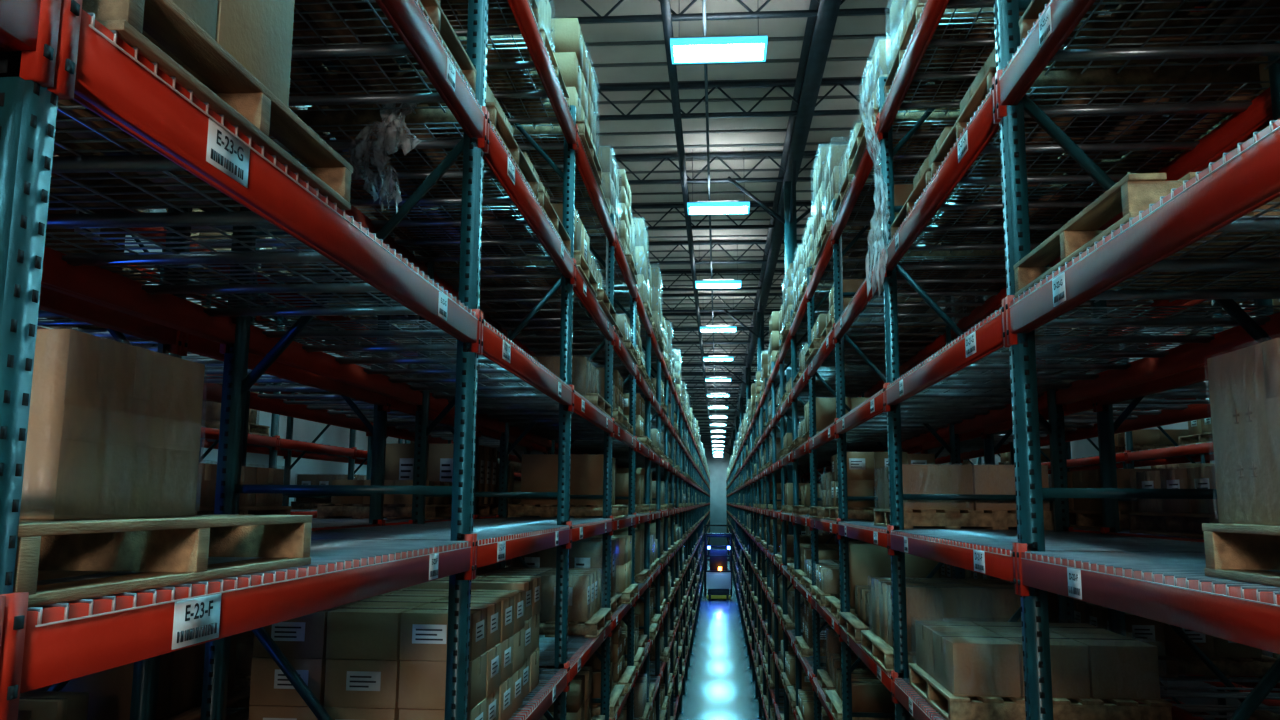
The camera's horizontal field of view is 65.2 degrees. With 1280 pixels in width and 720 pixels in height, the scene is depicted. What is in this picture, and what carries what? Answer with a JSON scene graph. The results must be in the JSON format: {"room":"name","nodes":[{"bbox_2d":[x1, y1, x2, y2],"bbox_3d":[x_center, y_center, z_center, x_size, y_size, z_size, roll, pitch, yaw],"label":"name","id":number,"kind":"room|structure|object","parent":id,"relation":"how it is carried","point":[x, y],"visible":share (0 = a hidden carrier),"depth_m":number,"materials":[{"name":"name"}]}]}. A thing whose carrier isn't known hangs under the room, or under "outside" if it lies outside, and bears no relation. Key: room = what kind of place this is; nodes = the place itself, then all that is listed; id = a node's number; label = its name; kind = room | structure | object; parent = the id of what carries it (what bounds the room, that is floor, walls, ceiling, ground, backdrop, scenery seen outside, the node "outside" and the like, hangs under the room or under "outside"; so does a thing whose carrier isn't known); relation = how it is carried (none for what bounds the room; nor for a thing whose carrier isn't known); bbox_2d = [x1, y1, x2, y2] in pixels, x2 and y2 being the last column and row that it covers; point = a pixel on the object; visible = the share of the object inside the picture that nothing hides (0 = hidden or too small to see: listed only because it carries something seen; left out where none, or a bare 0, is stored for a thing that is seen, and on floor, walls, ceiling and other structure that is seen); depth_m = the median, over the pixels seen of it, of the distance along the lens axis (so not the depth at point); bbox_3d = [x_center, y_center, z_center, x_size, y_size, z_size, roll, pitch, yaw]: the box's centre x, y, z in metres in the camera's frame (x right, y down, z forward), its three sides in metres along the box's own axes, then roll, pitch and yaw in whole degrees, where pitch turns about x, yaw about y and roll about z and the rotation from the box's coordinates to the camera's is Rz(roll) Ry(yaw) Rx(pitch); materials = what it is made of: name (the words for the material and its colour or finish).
{"room":"warehouse","nodes":[
{"label":"warehouse","id":0,"kind":"room"},
{"bbox_2d":[38,209,499,719],"bbox_3d":[-3.950,7.850,59.976,0.200,12.600,140.000,0,-8,4],"label":"wall","id":1,"kind":"structure","parent":0,"point":[303,430],"depth_m":20.62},
{"bbox_2d":[704,448,728,545],"bbox_3d":[10.021,17.642,128.510,17.000,12.600,0.200,0,-8,4],"label":"wall","id":2,"kind":"structure","parent":0,"point":[718,466],"depth_m":128.47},
{"bbox_2d":[673,547,762,719],"bbox_3d":[4.579,14.104,58.422,17.000,0.100,140.000,0,-8,4],"label":"floor","id":3,"kind":"structure","parent":0,"point":[719,686],"depth_m":34.36,"materials":[{"name":"concrete"}]},
{"bbox_2d":[37,234,520,719],"bbox_3d":[-3.842,5.151,28.288,1.130,9.070,59.560,0,-8,4],"label":"rack","id":4,"kind":"object","parent":3,"relation":"on","point":[273,445],"visible":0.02,"depth_m":14.09,"materials":[{"name":"green paint"}]},
{"bbox_2d":[38,156,521,509],"bbox_3d":[-4.004,2.651,25.875,1.000,5.940,48.283,0,-8,4],"label":"stock","id":5,"kind":"object","parent":4,"relation":"on","point":[211,410],"visible":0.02,"depth_m":12.23,"materials":[{"name":"brown cardboard"}]},
{"bbox_2d":[37,109,557,719],"bbox_3d":[0.190,6.652,38.701,1.130,9.070,81.160,0,-8,4],"label":"rack","id":6,"kind":"object","parent":3,"relation":"on","point":[121,326],"visible":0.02,"depth_m":6.64,"materials":[{"name":"red metal"}]},
{"bbox_2d":[195,463,291,514],"bbox_3d":[-2.425,0.676,4.981,0.984,0.340,1.062,0,-8,4],"label":"load","id":7,"kind":"object","parent":6,"relation":"on","point":[249,503],"visible":0.27,"depth_m":5.02,"materials":[{"name":"brown cardboard"}]},
{"bbox_2d":[17,105,536,719],"bbox_3d":[-0.207,4.231,33.570,0.990,6.860,64.502,0,-8,4],"label":"stock","id":8,"kind":"object","parent":6,"relation":"on","point":[106,694],"visible":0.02,"depth_m":5.06,"materials":[{"name":"brown cardboard"}]},
{"bbox_2d":[0,0,709,719],"bbox_3d":[3.139,9.675,59.923,1.130,9.070,135.160,0,-8,4],"label":"rack","id":9,"kind":"object","parent":3,"relation":"on","point":[51,51],"visible":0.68,"depth_m":3.94,"materials":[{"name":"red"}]},
{"bbox_2d":[13,514,311,606],"bbox_3d":[-1.349,0.371,1.986,1.000,0.120,1.067,0,-8,4],"label":"wooden pallet","id":10,"kind":"object","parent":9,"relation":"on","point":[172,550],"visible":0.8,"depth_m":1.94,"materials":[{"name":"brown wood"}]},
{"bbox_2d":[19,329,204,519],"bbox_3d":[-1.294,0.139,2.001,0.630,0.344,0.491,0,-8,4],"label":"cardboard box","id":11,"kind":"object","parent":10,"relation":"on","point":[114,427],"visible":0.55,"depth_m":1.88,"materials":[{"name":"brown cardboard"}]},
{"bbox_2d":[48,0,352,212],"bbox_3d":[-1.311,-0.528,2.197,1.010,0.120,1.040,0,-8,4],"label":"wooden pallet","id":12,"kind":"object","parent":9,"relation":"on","point":[244,102],"visible":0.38,"depth_m":2.14,"materials":[{"name":"brown wood"}]},
{"bbox_2d":[142,0,294,106],"bbox_3d":[-1.327,-0.877,2.126,0.921,0.548,0.696,0,-8,4],"label":"cardboard box","id":13,"kind":"object","parent":12,"relation":"on","point":[258,34],"visible":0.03,"depth_m":2.23,"materials":[{"name":"cardboard"}]},
{"bbox_2d":[350,122,401,213],"bbox_3d":[-1.122,-0.809,4.204,0.240,0.395,0.081,0,-8,4],"label":"plastic wrap","id":14,"kind":"object","parent":9,"relation":"attached to","point":[378,154],"visible":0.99,"depth_m":4.20,"materials":[{"name":"white"}]},
{"bbox_2d":[289,0,476,98],"bbox_3d":[-1.223,-1.343,3.639,1.010,0.380,1.126,0,-8,4],"label":"load","id":15,"kind":"object","parent":9,"relation":"on","point":[432,9],"visible":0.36,"depth_m":3.85,"materials":[{"name":"brown wood"}]},
{"bbox_2d":[249,576,540,719],"bbox_3d":[-1.129,1.493,5.153,0.978,0.628,1.776,0,-8,4],"label":"cartons","id":16,"kind":"object","parent":9,"relation":"on","point":[383,656],"visible":0.8,"depth_m":4.31,"materials":[{"name":"beige cardboard"}]},
{"bbox_2d":[380,103,419,154],"bbox_3d":[-1.007,-1.036,4.238,0.285,0.375,0.083,0,-8,4],"label":"plastic wrap","id":17,"kind":"object","parent":9,"relation":"hanging from","point":[392,128],"visible":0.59,"depth_m":4.23,"materials":[{"name":"white"}]},
{"bbox_2d":[289,68,537,199],"bbox_3d":[-1.111,-1.140,5.070,1.010,0.380,1.130,0,-8,4],"label":"load","id":18,"kind":"object","parent":9,"relation":"on","point":[498,119],"visible":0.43,"depth_m":4.78,"materials":[{"name":"brown wood"}]},
{"bbox_2d":[369,152,570,256],"bbox_3d":[-1.015,-0.964,6.304,1.010,0.380,1.130,0,-8,4],"label":"load","id":19,"kind":"object","parent":9,"relation":"on","point":[543,197],"visible":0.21,"depth_m":6.24,"materials":[{"name":"brown wood"}]},
{"bbox_2d":[434,0,709,719],"bbox_3d":[3.405,9.301,62.664,1.080,8.700,129.319,0,-8,4],"label":"stock","id":20,"kind":"object","parent":9,"relation":"on","point":[562,37],"visible":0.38,"depth_m":9.63,"materials":[{"name":"brown cardboard"}]},
{"bbox_2d":[704,524,731,600],"bbox_3d":[4.698,12.088,60.057,1.680,4.350,2.920,0,-8,4],"label":"truck","id":21,"kind":"object","parent":3,"relation":"on","point":[717,579],"visible":1,"depth_m":58.86,"materials":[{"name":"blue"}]},
{"bbox_2d":[731,440,732,454],"bbox_3d":[9.163,13.863,99.228,0.360,11.870,0.360,0,-8,4],"label":"steel column","id":22,"kind":"structure","parent":3,"relation":"on","point":[731,440],"depth_m":99.84,"materials":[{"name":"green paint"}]},
{"bbox_2d":[733,430,735,449],"bbox_3d":[8.116,11.957,85.803,0.360,11.870,0.360,0,-8,4],"label":"steel column","id":23,"kind":"structure","parent":3,"relation":"on","point":[733,430],"depth_m":86.40,"materials":[{"name":"metal"}]},
{"bbox_2d":[736,417,738,440],"bbox_3d":[7.069,10.050,72.379,0.360,11.870,0.360,0,-8,4],"label":"steel column","id":24,"kind":"structure","parent":3,"relation":"on","point":[737,429],"depth_m":72.97,"materials":[{"name":"metal"}]},
{"bbox_2d":[740,398,742,425],"bbox_3d":[6.022,8.144,58.954,0.360,11.870,0.360,0,-8,4],"label":"steel column","id":25,"kind":"structure","parent":3,"relation":"on","point":[741,413],"depth_m":59.55,"materials":[{"name":"metal"}]},
{"bbox_2d":[746,367,750,493],"bbox_3d":[4.975,6.238,45.529,0.360,11.870,0.360,0,-8,4],"label":"steel column","id":26,"kind":"structure","parent":3,"relation":"on","point":[748,387],"depth_m":46.13,"materials":[{"name":"metal"}]},
{"bbox_2d":[757,312,765,486],"bbox_3d":[3.928,4.331,32.104,0.360,11.870,0.360,0,-8,4],"label":"steel column","id":27,"kind":"structure","parent":3,"relation":"on","point":[760,340],"depth_m":32.70,"materials":[{"name":"metal"}]},
{"bbox_2d":[784,181,802,635],"bbox_3d":[2.880,2.425,18.679,0.360,11.870,0.360,0,-8,4],"label":"steel column","id":28,"kind":"structure","parent":3,"relation":"on","point":[790,229],"depth_m":19.23,"materials":[{"name":"metal"}]},
{"bbox_2d":[726,0,1279,719],"bbox_3d":[6.243,9.613,59.336,1.130,9.070,135.160,0,-8,4],"label":"rack","id":29,"kind":"object","parent":3,"relation":"on","point":[911,403],"visible":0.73,"depth_m":4.39,"materials":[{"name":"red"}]},
{"bbox_2d":[859,101,889,297],"bbox_3d":[1.458,-1.003,6.208,0.172,1.254,0.082,0,-8,4],"label":"plastic wrap","id":30,"kind":"object","parent":29,"relation":"attached to","point":[876,279],"visible":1,"depth_m":6.16,"materials":[{"name":"white"}]},
{"bbox_2d":[726,0,1114,719],"bbox_3d":[6.399,9.259,62.076,1.079,8.540,129.306,0,-8,4],"label":"stock","id":31,"kind":"object","parent":29,"relation":"on","point":[868,623],"visible":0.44,"depth_m":9.24,"materials":[{"name":"brown cardboard"}]},
{"bbox_2d":[870,184,1039,290],"bbox_3d":[2.185,-0.854,7.143,0.980,0.540,1.009,0,-8,4],"label":"load","id":32,"kind":"object","parent":29,"relation":"on","point":[902,192],"visible":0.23,"depth_m":6.74,"materials":[{"name":"brown wood"}]},
{"bbox_2d":[874,465,1053,529],"bbox_3d":[2.168,0.934,6.841,0.980,0.419,1.010,0,-8,4],"label":"load","id":33,"kind":"object","parent":29,"relation":"on","point":[917,479],"visible":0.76,"depth_m":6.38,"materials":[{"name":"brown cardboard"}]},
{"bbox_2d":[890,126,1105,244],"bbox_3d":[2.030,-0.983,5.665,1.020,0.380,1.129,0,-8,4],"label":"load","id":34,"kind":"object","parent":29,"relation":"on","point":[923,176],"visible":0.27,"depth_m":5.60,"materials":[{"name":"brown wood"}]},
{"bbox_2d":[909,621,1171,719],"bbox_3d":[2.031,1.608,5.260,1.025,0.396,1.058,0,-8,4],"label":"load","id":35,"kind":"object","parent":29,"relation":"on","point":[965,670],"visible":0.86,"depth_m":4.81,"materials":[{"name":"brown cardboard"}]},
{"bbox_2d":[931,12,1261,182],"bbox_3d":[1.937,-1.151,4.480,1.020,0.380,1.131,0,-8,4],"label":"decking","id":36,"kind":"object","parent":29,"relation":"on","point":[981,85],"visible":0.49,"depth_m":4.14,"materials":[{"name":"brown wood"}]},
{"bbox_2d":[1013,172,1279,297],"bbox_3d":[1.799,-0.353,3.040,1.000,0.120,1.031,0,-8,4],"label":"wooden pallet","id":37,"kind":"object","parent":29,"relation":"on","point":[1134,193],"visible":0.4,"depth_m":3.01,"materials":[{"name":"brown wood"}]},
{"bbox_2d":[1019,0,1279,47],"bbox_3d":[1.822,-1.362,2.997,1.020,0.380,1.127,0,-8,4],"label":"load","id":38,"kind":"object","parent":29,"relation":"on","point":[1035,7],"visible":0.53,"depth_m":3.46,"materials":[{"name":"brown wood"}]},
{"bbox_2d":[1202,523,1279,586],"bbox_3d":[1.763,0.365,1.771,1.000,0.120,1.041,0,-8,4],"label":"wooden pallet","id":39,"kind":"object","parent":29,"relation":"on","point":[1238,552],"visible":0.92,"depth_m":2.26,"materials":[{"name":"brown wood"}]},
{"bbox_2d":[1207,338,1279,524],"bbox_3d":[1.644,0.143,2.055,0.660,0.395,0.570,0,-8,4],"label":"cardboard box","id":40,"kind":"object","parent":39,"relation":"on","point":[1244,384],"visible":1,"depth_m":2.20,"materials":[{"name":"brown cardboard"}]},
{"bbox_2d":[800,6,1279,719],"bbox_3d":[5.866,6.581,37.914,1.130,9.070,81.160,0,-8,4],"label":"rack","id":41,"kind":"object","parent":3,"relation":"on","point":[989,441],"visible":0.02,"depth_m":6.24,"materials":[{"name":"green paint"}]},
{"bbox_2d":[829,42,1279,719],"bbox_3d":[5.447,4.176,32.760,0.990,6.700,64.456,0,-8,4],"label":"stock","id":42,"kind":"object","parent":41,"relation":"on","point":[1178,517],"visible":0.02,"depth_m":6.07,"materials":[{"name":"brown cardboard"}]},
{"bbox_2d":[1052,469,1169,530],"bbox_3d":[3.444,0.944,6.739,0.980,0.390,1.011,0,-8,4],"label":"load","id":43,"kind":"object","parent":41,"relation":"on","point":[1084,513],"visible":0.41,"depth_m":6.57,"materials":[{"name":"brown cardboard"}]},
{"bbox_2d":[949,299,1279,719],"bbox_3d":[8.364,5.054,26.995,1.130,9.070,59.560,0,-8,4],"label":"rack","id":44,"kind":"object","parent":3,"relation":"on","point":[1198,452],"visible":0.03,"depth_m":13.95,"materials":[{"name":"green paint"}]},
{"bbox_2d":[936,299,1279,660],"bbox_3d":[8.159,2.578,24.605,0.950,5.780,48.327,0,-8,4],"label":"stock","id":45,"kind":"object","parent":44,"relation":"on","point":[1200,430],"visible":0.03,"depth_m":14.08,"materials":[{"name":"brown cardboard"}]},
{"bbox_2d":[549,0,889,450],"bbox_3d":[4.666,1.900,60.149,17.020,0.590,136.100,0,-8,4],"label":"joist","id":46,"kind":"object","parent":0,"point":[759,14],"depth_m":19.87,"materials":[{"name":"grey metal"}]},
{"bbox_2d":[550,0,892,445],"bbox_3d":[4.669,1.519,60.202,17.000,0.180,140.000,0,-8,4],"label":"ceiling","id":47,"kind":"structure","parent":0,"point":[635,52],"depth_m":18.58,"materials":[{"name":"grey metal"}]},
{"bbox_2d":[660,0,840,453],"bbox_3d":[2.473,2.441,60.243,9.669,1.525,140.000,0,-8,4],"label":"ceiling beam","id":48,"kind":"structure","parent":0,"point":[819,30],"depth_m":18.00,"materials":[{"name":"grey metal"}]},
{"bbox_2d":[702,0,716,453],"bbox_3d":[4.514,2.233,60.113,0.045,0.320,140.000,0,-8,4],"label":"pipe","id":49,"kind":"object","parent":48,"relation":"hanging from","point":[703,1],"visible":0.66,"depth_m":17.41,"materials":[{"name":"grey metal"}]},
{"bbox_2d":[703,332,732,360],"bbox_3d":[3.123,-0.623,39.961,1.200,1.250,0.560,0,-8,4],"label":"light","id":50,"kind":"object","parent":48,"relation":"hanging from","point":[710,357],"visible":0.94,"depth_m":39.81,"materials":[{"name":"white plastic"}]},
{"bbox_2d":[705,370,730,380],"bbox_3d":[3.654,0.344,46.772,1.200,1.250,0.560,0,-8,4],"label":"light","id":51,"kind":"object","parent":48,"relation":"hanging from","point":[707,378],"visible":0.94,"depth_m":46.46,"materials":[{"name":"white"}]},
{"bbox_2d":[707,376,728,396],"bbox_3d":[4.185,1.312,53.584,1.200,1.250,0.560,0,-8,4],"label":"light","id":52,"kind":"object","parent":48,"relation":"hanging from","point":[711,394],"visible":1,"depth_m":53.41,"materials":[{"name":"white plastic"}]},
{"bbox_2d":[708,404,727,407],"bbox_3d":[4.716,2.279,60.395,1.200,1.250,0.560,0,-8,4],"label":"light","id":53,"kind":"object","parent":48,"relation":"hanging from","point":[711,406],"visible":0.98,"depth_m":60.05,"materials":[{"name":"white plastic"}]},
{"bbox_2d":[709,400,726,417],"bbox_3d":[5.248,3.246,67.206,1.200,1.250,0.560,0,-8,4],"label":"light","id":54,"kind":"object","parent":48,"relation":"hanging from","point":[712,416],"visible":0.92,"depth_m":67.06,"materials":[{"name":"white plastic"}]},
{"bbox_2d":[710,423,725,425],"bbox_3d":[5.779,4.213,74.017,1.200,1.250,0.560,0,-8,4],"label":"light","id":55,"kind":"object","parent":48,"relation":"hanging from","point":[713,424],"visible":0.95,"depth_m":73.86,"materials":[{"name":"white plastic"}]},
{"bbox_2d":[687,149,749,214],"bbox_3d":[1.529,-3.524,19.528,1.200,1.250,0.560,0,-8,4],"label":"light","id":56,"kind":"object","parent":48,"relation":"hanging from","point":[733,206],"visible":1,"depth_m":19.34,"materials":[{"name":"white plastic"}]},
{"bbox_2d":[695,272,741,288],"bbox_3d":[2.060,-2.557,26.339,1.200,1.250,0.560,0,-8,4],"label":"light","id":57,"kind":"object","parent":48,"relation":"hanging from","point":[705,283],"visible":1,"depth_m":26.10,"materials":[{"name":"white plastic"}]},
{"bbox_2d":[700,322,736,331],"bbox_3d":[2.591,-1.590,33.150,1.200,1.250,0.560,0,-8,4],"label":"light","id":58,"kind":"object","parent":48,"relation":"hanging from","point":[708,328],"visible":1,"depth_m":32.90,"materials":[{"name":"white plastic"}]},
{"bbox_2d":[711,430,725,431],"bbox_3d":[6.310,5.180,80.828,1.200,1.250,0.560,0,-8,4],"label":"light","id":59,"kind":"object","parent":48,"relation":"hanging from","point":[711,430],"visible":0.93,"depth_m":80.47,"materials":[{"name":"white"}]},
{"bbox_2d":[670,22,767,63],"bbox_3d":[0.998,-4.491,12.716,1.200,1.250,0.560,0,-8,4],"label":"light","id":60,"kind":"object","parent":48,"relation":"hanging from","point":[740,48],"visible":1,"depth_m":12.54,"materials":[{"name":"white plastic"}]},
{"bbox_2d":[969,303,1279,719],"bbox_3d":[13.198,7.783,58.648,0.200,12.600,140.000,0,-8,4],"label":"wall","id":61,"kind":"structure","parent":0,"point":[1079,448],"depth_m":18.77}
]}

